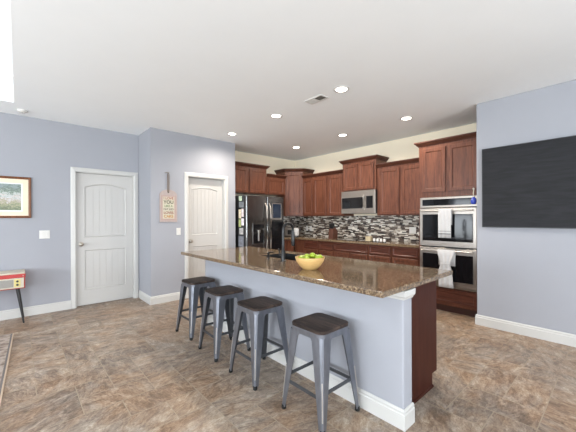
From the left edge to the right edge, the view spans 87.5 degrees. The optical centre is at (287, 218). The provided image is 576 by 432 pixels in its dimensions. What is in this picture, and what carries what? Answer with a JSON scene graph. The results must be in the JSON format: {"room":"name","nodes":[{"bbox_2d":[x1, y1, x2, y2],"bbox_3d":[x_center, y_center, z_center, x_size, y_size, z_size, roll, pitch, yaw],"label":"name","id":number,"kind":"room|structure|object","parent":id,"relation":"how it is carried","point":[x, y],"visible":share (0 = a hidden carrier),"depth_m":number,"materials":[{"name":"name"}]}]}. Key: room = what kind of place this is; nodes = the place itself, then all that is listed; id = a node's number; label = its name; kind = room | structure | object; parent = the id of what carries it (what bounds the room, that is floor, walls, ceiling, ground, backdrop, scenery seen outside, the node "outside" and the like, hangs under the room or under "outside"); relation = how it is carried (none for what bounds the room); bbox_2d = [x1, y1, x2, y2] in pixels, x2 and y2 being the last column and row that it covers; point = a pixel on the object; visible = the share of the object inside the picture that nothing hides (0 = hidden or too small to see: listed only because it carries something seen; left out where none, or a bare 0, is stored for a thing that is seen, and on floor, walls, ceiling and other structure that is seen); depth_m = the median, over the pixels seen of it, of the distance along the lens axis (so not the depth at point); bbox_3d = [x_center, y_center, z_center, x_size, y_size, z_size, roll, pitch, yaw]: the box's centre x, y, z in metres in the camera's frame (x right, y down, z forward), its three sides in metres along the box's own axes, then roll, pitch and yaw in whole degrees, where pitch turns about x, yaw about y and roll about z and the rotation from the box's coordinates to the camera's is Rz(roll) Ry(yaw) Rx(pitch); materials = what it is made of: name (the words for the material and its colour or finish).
{"room":"kitchen","nodes":[
{"label":"kitchen","id":0,"kind":"room"},
{"bbox_2d":[0,112,138,310],"bbox_3d":[-4.917,-0.023,3.067,6.274,2.743,0.180,0,0,-42],"label":"wall","id":1,"kind":"structure","parent":0,"point":[43,151],"depth_m":4.28,"materials":[{"name":"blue paint"}]},
{"bbox_2d":[0,176,30,217],"bbox_3d":[-3.822,-0.280,3.908,0.740,0.556,0.028,0,0,-42],"label":"framed picture","id":2,"kind":"object","parent":1,"relation":"attached to","point":[15,192],"visible":1,"depth_m":4.05,"materials":[{"name":"brown wood"}]},
{"bbox_2d":[0,183,20,209],"bbox_3d":[-3.825,-0.283,3.911,0.530,0.351,0.001,0,0,-42],"label":"print","id":3,"kind":"object","parent":2,"relation":"attached to","point":[10,193],"depth_m":4.02},
{"bbox_2d":[0,300,70,320],"bbox_3d":[-5.142,1.288,2.729,5.182,0.124,0.016,0,0,-42],"label":"baseboard","id":4,"kind":"structure","parent":1,"relation":"attached to","point":[65,305],"depth_m":4.18,"materials":[{"name":"white paint"}]},
{"bbox_2d":[39,230,49,238],"bbox_3d":[-3.445,0.231,4.258,0.118,0.116,0.010,0,0,-42],"label":"light switch","id":5,"kind":"object","parent":1,"relation":"attached to","point":[44,234],"visible":1,"depth_m":4.26,"materials":[{"name":"white plastic"}]},
{"bbox_2d":[70,167,138,308],"bbox_3d":[-2.899,0.288,4.796,0.929,2.106,0.123,0,0,-42],"label":"door","id":6,"kind":"structure","parent":1,"relation":"in","point":[104,203],"depth_m":4.78,"materials":[{"name":"white paint"}]},
{"bbox_2d":[139,131,146,293],"bbox_3d":[-2.398,-0.032,5.031,0.100,2.743,0.559,0,0,-42],"label":"wall","id":7,"kind":"structure","parent":0,"point":[142,137],"depth_m":4.93,"materials":[{"name":"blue paint"}]},
{"bbox_2d":[146,127,234,296],"bbox_3d":[-1.620,-0.035,5.226,1.518,2.743,0.190,0,0,-42],"label":"wall","id":8,"kind":"structure","parent":0,"point":[175,153],"depth_m":4.89,"materials":[{"name":"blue paint"}]},
{"bbox_2d":[139,290,179,304],"bbox_3d":[-2.111,1.276,5.032,0.554,0.124,0.595,0,0,-42],"label":"baseboard","id":9,"kind":"structure","parent":8,"relation":"attached to","point":[164,298],"depth_m":4.79,"materials":[{"name":"white paint"}]},
{"bbox_2d":[159,172,176,221],"bbox_3d":[-1.912,-0.338,4.814,0.280,0.801,0.032,0,0,-42],"label":"hanging sign","id":10,"kind":"object","parent":8,"relation":"hanging from","point":[167,198],"visible":1,"depth_m":4.80,"materials":[{"name":"brown wood"}]},
{"bbox_2d":[176,228,180,234],"bbox_3d":[-1.794,0.219,4.934,0.072,0.116,0.010,0,0,-42],"label":"light switch","id":11,"kind":"object","parent":8,"relation":"attached to","point":[178,230],"visible":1,"depth_m":4.93,"materials":[{"name":"white plastic"}]},
{"bbox_2d":[184,172,227,298],"bbox_3d":[-1.453,0.283,5.324,0.827,2.106,0.150,0,0,-42],"label":"door","id":12,"kind":"structure","parent":8,"relation":"in","point":[205,195],"depth_m":5.32,"materials":[{"name":"white paint"}]},
{"bbox_2d":[235,151,294,251],"bbox_3d":[-0.584,-0.039,6.838,2.178,2.743,0.120,0,0,-42],"label":"wall","id":13,"kind":"structure","parent":0,"point":[274,163],"depth_m":6.85,"materials":[{"name":"beige paint"}]},
{"bbox_2d":[235,161,269,194],"bbox_3d":[-0.863,-0.808,6.249,0.942,0.603,0.384,0,0,-42],"label":"upper cabinet","id":14,"kind":"object","parent":13,"relation":"attached to","point":[250,179],"visible":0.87,"depth_m":6.14,"materials":[{"name":"brown wood"}]},
{"bbox_2d":[260,173,286,195],"bbox_3d":[-0.351,-0.730,6.708,0.536,0.443,0.384,0,0,-42],"label":"upper cabinet","id":15,"kind":"object","parent":13,"relation":"attached to","point":[275,184],"visible":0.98,"depth_m":6.58,"materials":[{"name":"brown wood"}]},
{"bbox_2d":[284,216,294,226],"bbox_3d":[-0.209,0.187,7.086,1.030,0.458,0.008,0,0,-42],"label":"backsplash","id":16,"kind":"structure","parent":13,"relation":"attached to","point":[291,219],"depth_m":7.30,"materials":[{"name":"tile"}]},
{"bbox_2d":[0,0,575,160],"bbox_3d":[-0.480,-1.615,0.902,10.000,0.407,9.276,0,0,-42],"label":"ceiling","id":17,"kind":"structure","parent":0,"point":[212,69],"depth_m":2.77,"materials":[{"name":"paint"}]},
{"bbox_2d":[17,109,27,113],"bbox_3d":[-3.444,-1.381,3.901,0.110,0.036,0.110,0,0,-42],"label":"smoke detector","id":18,"kind":"object","parent":17,"relation":"attached to","point":[22,111],"visible":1,"depth_m":3.88,"materials":[{"name":"white plastic"}]},
{"bbox_2d":[270,114,281,117],"bbox_3d":[-0.161,-1.407,4.139,0.168,0.008,0.168,0,0,-42],"label":"recessed light","id":19,"kind":"object","parent":17,"relation":"in","point":[271,115],"visible":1,"depth_m":4.12,"materials":[{"name":"white plastic"}]},
{"bbox_2d":[304,94,328,103],"bbox_3d":[0.338,-1.409,3.578,0.136,0.010,0.268,0,0,-42],"label":"ceiling vent","id":20,"kind":"object","parent":17,"relation":"in","point":[321,97],"visible":1,"depth_m":3.57,"materials":[{"name":"white plastic"}]},
{"bbox_2d":[334,86,348,92],"bbox_3d":[0.586,-1.410,3.295,0.168,0.008,0.168,0,0,-42],"label":"recessed light","id":21,"kind":"object","parent":17,"relation":"in","point":[340,89],"visible":1,"depth_m":3.29,"materials":[{"name":"white plastic"}]},
{"bbox_2d":[400,116,412,119],"bbox_3d":[1.678,-1.415,4.264,0.168,0.008,0.168,0,0,-42],"label":"recessed light","id":22,"kind":"object","parent":17,"relation":"in","point":[405,117],"visible":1,"depth_m":4.26,"materials":[{"name":"white plastic"}]},
{"bbox_2d":[0,297,575,431],"bbox_3d":[-0.424,1.382,0.952,10.233,0.100,9.609,0,0,-42],"label":"floor","id":23,"kind":"structure","parent":0,"point":[121,365],"depth_m":2.44,"materials":[{"name":"tile"}]},
{"bbox_2d":[0,333,13,405],"bbox_3d":[-3.076,1.334,1.611,2.260,0.014,3.000,0,0,-40],"label":"area rug","id":24,"kind":"object","parent":23,"relation":"on","point":[6,340],"visible":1,"depth_m":2.89,"materials":[{"name":"beige fabric"}]},
{"bbox_2d":[0,269,25,322],"bbox_3d":[-3.767,1.019,3.702,0.808,0.652,0.343,0,0,-42],"label":"console","id":25,"kind":"object","parent":23,"relation":"on","point":[11,279],"visible":1,"depth_m":3.81,"materials":[{"name":"red paint"}]},
{"bbox_2d":[0,280,12,288],"bbox_3d":[-3.690,0.821,3.562,0.648,0.094,0.004,0,0,-42],"label":"speaker grille","id":26,"kind":"object","parent":25,"relation":"attached to","point":[4,284],"depth_m":3.73,"materials":[{"name":"grey fabric"}]},
{"bbox_2d":[176,276,215,340],"bbox_3d":[-1.055,1.028,3.544,0.394,0.612,0.394,0,0,-44],"label":"bar stool","id":27,"kind":"object","parent":23,"relation":"on","point":[196,286],"visible":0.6,"depth_m":3.44,"materials":[{"name":"grey metal"}]},
{"bbox_2d":[198,285,250,361],"bbox_3d":[-0.647,1.026,3.050,0.394,0.612,0.394,0,0,-40],"label":"bar stool","id":28,"kind":"object","parent":23,"relation":"on","point":[223,297],"visible":0.96,"depth_m":3.00,"materials":[{"name":"grey metal"}]},
{"bbox_2d":[229,296,288,390],"bbox_3d":[-0.241,1.025,2.587,0.394,0.612,0.394,0,0,-42],"label":"bar stool","id":29,"kind":"object","parent":23,"relation":"on","point":[259,308],"visible":0.87,"depth_m":2.52,"materials":[{"name":"grey metal"}]},
{"bbox_2d":[235,195,283,249],"bbox_3d":[-0.656,0.450,6.088,0.920,1.765,0.857,0,0,-42],"label":"refrigerator","id":30,"kind":"object","parent":23,"relation":"on","point":[263,217],"visible":0.52,"depth_m":5.76,"materials":[{"name":"metal"}]},
{"bbox_2d":[238,236,243,246],"bbox_3d":[-0.883,0.433,5.648,0.002,0.200,0.170,0,0,-42],"label":"paper note","id":31,"kind":"object","parent":30,"relation":"attached to","point":[240,238],"visible":1,"depth_m":5.63,"materials":[{"name":"white paper"}]},
{"bbox_2d":[284,239,293,251],"bbox_3d":[-0.224,0.894,6.657,0.430,0.874,0.621,0,0,-42],"label":"base cabinet","id":32,"kind":"object","parent":23,"relation":"on","point":[288,247],"visible":0.13,"depth_m":6.46,"materials":[{"name":"brown wood"}]},
{"bbox_2d":[284,235,418,247],"bbox_3d":[0.910,0.431,5.827,1.044,0.038,3.372,0,0,-42],"label":"countertop","id":33,"kind":"structure","parent":32,"relation":"on","point":[301,237],"depth_m":5.29,"materials":[{"name":"brown stone"}]},
{"bbox_2d":[284,227,300,236],"bbox_3d":[0.104,0.314,6.876,0.385,0.202,0.200,0,0,10],"label":"toaster","id":34,"kind":"object","parent":33,"relation":"on","point":[288,230],"visible":0.78,"depth_m":6.79,"materials":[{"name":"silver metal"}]},
{"bbox_2d":[328,223,337,238],"bbox_3d":[0.892,0.255,5.944,0.164,0.315,0.110,0,0,-42],"label":"knife block","id":35,"kind":"object","parent":33,"relation":"on","point":[333,232],"visible":0.98,"depth_m":5.91,"materials":[{"name":"brown wood"}]},
{"bbox_2d":[336,238,379,241],"bbox_3d":[1.347,0.407,5.673,0.500,0.007,0.720,0,0,-42],"label":"cooktop","id":36,"kind":"object","parent":33,"relation":"in","point":[349,239],"visible":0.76,"depth_m":5.71,"materials":[{"name":"black glass"}]},
{"bbox_2d":[365,236,372,240],"bbox_3d":[1.439,0.367,5.346,0.080,0.085,0.100,0,0,-42],"label":"box","id":37,"kind":"object","parent":36,"relation":"on","point":[367,238],"visible":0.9,"depth_m":5.32,"materials":[{"name":"beige ceramic"}]},
{"bbox_2d":[295,239,318,254],"bbox_3d":[0.604,0.891,6.500,0.621,0.874,0.725,0,0,-42],"label":"base cabinet","id":38,"kind":"object","parent":23,"relation":"on","point":[303,246],"visible":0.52,"depth_m":6.28,"materials":[{"name":"brown wood"}]},
{"bbox_2d":[281,313,359,431],"bbox_3d":[0.224,1.023,2.094,0.394,0.612,0.394,0,0,-42],"label":"bar stool","id":39,"kind":"object","parent":23,"relation":"on","point":[321,328],"visible":1,"depth_m":2.01,"materials":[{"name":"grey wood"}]},
{"bbox_2d":[205,260,436,431],"bbox_3d":[0.086,0.892,3.127,0.746,0.876,2.743,0,0,-42],"label":"kitchen island","id":40,"kind":"object","parent":23,"relation":"on","point":[394,337],"visible":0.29,"depth_m":2.22,"materials":[{"name":"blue paint"}]},
{"bbox_2d":[181,246,452,297],"bbox_3d":[-0.021,0.434,3.073,1.040,0.036,2.805,0,0,-42],"label":"island countertop","id":41,"kind":"structure","parent":40,"relation":"on","point":[371,278],"depth_m":2.38,"materials":[{"name":"brown stone"}]},
{"bbox_2d":[262,253,298,260],"bbox_3d":[0.032,0.517,3.291,0.398,0.185,0.658,0,0,-42],"label":"sink","id":42,"kind":"object","parent":41,"relation":"in","point":[287,256],"visible":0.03,"depth_m":3.57,"materials":[{"name":"black metal"}]},
{"bbox_2d":[278,222,294,261],"bbox_3d":[-0.003,0.227,2.934,0.175,0.378,0.085,0,0,-25],"label":"kitchen faucet","id":43,"kind":"object","parent":41,"relation":"on","point":[282,254],"visible":1,"depth_m":2.90,"materials":[{"name":"black metal"}]},
{"bbox_2d":[295,255,324,269],"bbox_3d":[0.180,0.365,2.464,0.244,0.099,0.244,0,0,-42],"label":"fruit bowl","id":44,"kind":"object","parent":41,"relation":"on","point":[307,264],"visible":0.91,"depth_m":2.38,"materials":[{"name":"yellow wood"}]},
{"bbox_2d":[319,241,333,255],"bbox_3d":[0.971,0.889,6.092,0.621,0.874,0.368,0,0,-42],"label":"base cabinet","id":45,"kind":"object","parent":23,"relation":"on","point":[325,247],"visible":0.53,"depth_m":5.88,"materials":[{"name":"brown wood"}]},
{"bbox_2d":[334,242,368,259],"bbox_3d":[1.351,0.888,5.667,0.621,0.874,0.768,0,0,-42],"label":"base cabinet","id":46,"kind":"object","parent":23,"relation":"on","point":[346,250],"visible":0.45,"depth_m":5.43,"materials":[{"name":"brown wood"}]},
{"bbox_2d":[369,244,391,262],"bbox_3d":[1.751,0.886,5.222,0.621,0.874,0.425,0,0,-42],"label":"base cabinet","id":47,"kind":"object","parent":23,"relation":"on","point":[380,253],"visible":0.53,"depth_m":5.00,"materials":[{"name":"brown wood"}]},
{"bbox_2d":[392,246,418,265],"bbox_3d":[2.048,0.885,4.891,0.621,0.874,0.461,0,0,-42],"label":"base cabinet","id":48,"kind":"object","parent":23,"relation":"on","point":[400,255],"visible":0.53,"depth_m":4.68,"materials":[{"name":"brown wood"}]},
{"bbox_2d":[414,132,476,316],"bbox_3d":[2.429,0.099,4.415,0.684,2.443,0.859,0,0,-42],"label":"cabinet","id":49,"kind":"object","parent":23,"relation":"on","point":[447,165],"visible":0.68,"depth_m":4.16,"materials":[{"name":"brown wood"}]},
{"bbox_2d":[420,195,476,291],"bbox_3d":[2.390,0.333,4.343,0.640,1.260,0.741,0,0,-42],"label":"double wall oven","id":50,"kind":"object","parent":49,"relation":"in","point":[463,240],"visible":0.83,"depth_m":4.08,"materials":[{"name":"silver metal"}]},
{"bbox_2d":[438,209,451,237],"bbox_3d":[2.158,0.073,4.134,0.053,0.394,0.171,0,0,-42],"label":"dish towel","id":51,"kind":"object","parent":50,"relation":"hanging from","point":[444,215],"visible":1,"depth_m":4.12,"materials":[{"name":"white fabric"}]},
{"bbox_2d":[437,249,455,288],"bbox_3d":[2.161,0.690,4.117,0.075,0.514,0.224,0,0,-42],"label":"dish towel","id":52,"kind":"object","parent":50,"relation":"hanging from","point":[446,257],"visible":0.91,"depth_m":4.10,"materials":[{"name":"white fabric"}]},
{"bbox_2d":[471,188,476,203],"bbox_3d":[2.413,-0.289,3.912,0.067,0.219,0.068,0,0,-42],"label":"charm","id":53,"kind":"object","parent":49,"relation":"hanging from","point":[473,199],"visible":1,"depth_m":3.90,"materials":[{"name":"blue glass"}]},
{"bbox_2d":[295,123,475,241],"bbox_3d":[1.648,-0.048,5.891,0.120,2.743,4.270,0,0,-42],"label":"wall","id":54,"kind":"structure","parent":0,"point":[404,148],"depth_m":5.62,"materials":[{"name":"beige paint"}]},
{"bbox_2d":[274,168,314,215],"bbox_3d":[0.150,-0.578,6.968,0.664,1.071,0.664,0,0,-42],"label":"upper cabinet","id":55,"kind":"object","parent":54,"relation":"attached to","point":[293,198],"visible":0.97,"depth_m":6.76,"materials":[{"name":"brown wood"}]},
{"bbox_2d":[301,174,312,215],"bbox_3d":[0.547,-0.500,6.736,0.384,0.911,0.315,0,0,-42],"label":"upper cabinet","id":56,"kind":"object","parent":54,"relation":"attached to","point":[307,179],"visible":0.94,"depth_m":6.62,"materials":[{"name":"brown wood"}]},
{"bbox_2d":[312,169,353,215],"bbox_3d":[0.925,-0.501,6.314,0.384,0.911,0.814,0,0,-42],"label":"upper cabinet","id":57,"kind":"object","parent":54,"relation":"attached to","point":[327,186],"visible":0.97,"depth_m":6.18,"materials":[{"name":"brown wood"}]},
{"bbox_2d":[295,215,418,241],"bbox_3d":[1.299,0.181,6.184,0.008,0.458,3.360,0,0,-42],"label":"backsplash","id":58,"kind":"structure","parent":54,"relation":"attached to","point":[395,227],"depth_m":5.94,"materials":[{"name":"tile"}]},
{"bbox_2d":[409,227,415,233],"bbox_3d":[2.159,0.212,5.213,0.007,0.116,0.118,0,0,-42],"label":"power outlet","id":59,"kind":"object","parent":58,"relation":"attached to","point":[412,230],"visible":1,"depth_m":5.21,"materials":[{"name":"white plastic"}]},
{"bbox_2d":[339,154,388,191],"bbox_3d":[1.432,-0.817,5.725,0.414,0.603,0.845,0,0,-42],"label":"upper cabinet","id":60,"kind":"object","parent":54,"relation":"attached to","point":[360,173],"visible":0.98,"depth_m":5.56,"materials":[{"name":"brown wood"}]},
{"bbox_2d":[341,189,377,213],"bbox_3d":[1.423,-0.299,5.710,0.447,0.424,0.750,0,0,-42],"label":"microwave","id":61,"kind":"object","parent":60,"relation":"attached to","point":[362,201],"visible":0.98,"depth_m":5.56,"materials":[{"name":"silver metal"}]},
{"bbox_2d":[375,157,418,215],"bbox_3d":[1.989,-0.505,5.128,0.384,0.911,0.890,0,0,-42],"label":"upper cabinet","id":62,"kind":"object","parent":54,"relation":"attached to","point":[397,181],"visible":0.77,"depth_m":5.05,"materials":[{"name":"brown wood"}]},
{"bbox_2d":[476,79,575,334],"bbox_3d":[4.325,-0.058,2.269,0.970,2.743,4.842,0,0,-42],"label":"wall","id":63,"kind":"structure","parent":0,"point":[527,276],"depth_m":3.37,"materials":[{"name":"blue paint"}]},
{"bbox_2d":[475,314,575,346],"bbox_3d":[4.000,1.253,2.064,0.236,0.124,4.738,0,0,-42],"label":"baseboard","id":64,"kind":"structure","parent":63,"relation":"attached to","point":[559,337],"depth_m":3.36,"materials":[{"name":"white paint"}]},
{"bbox_2d":[482,135,575,228],"bbox_3d":[2.935,-0.365,3.043,0.063,0.944,1.680,0,0,-42],"label":"television","id":65,"kind":"object","parent":63,"relation":"attached to","point":[529,184],"visible":1,"depth_m":3.30,"materials":[{"name":"black plastic"}]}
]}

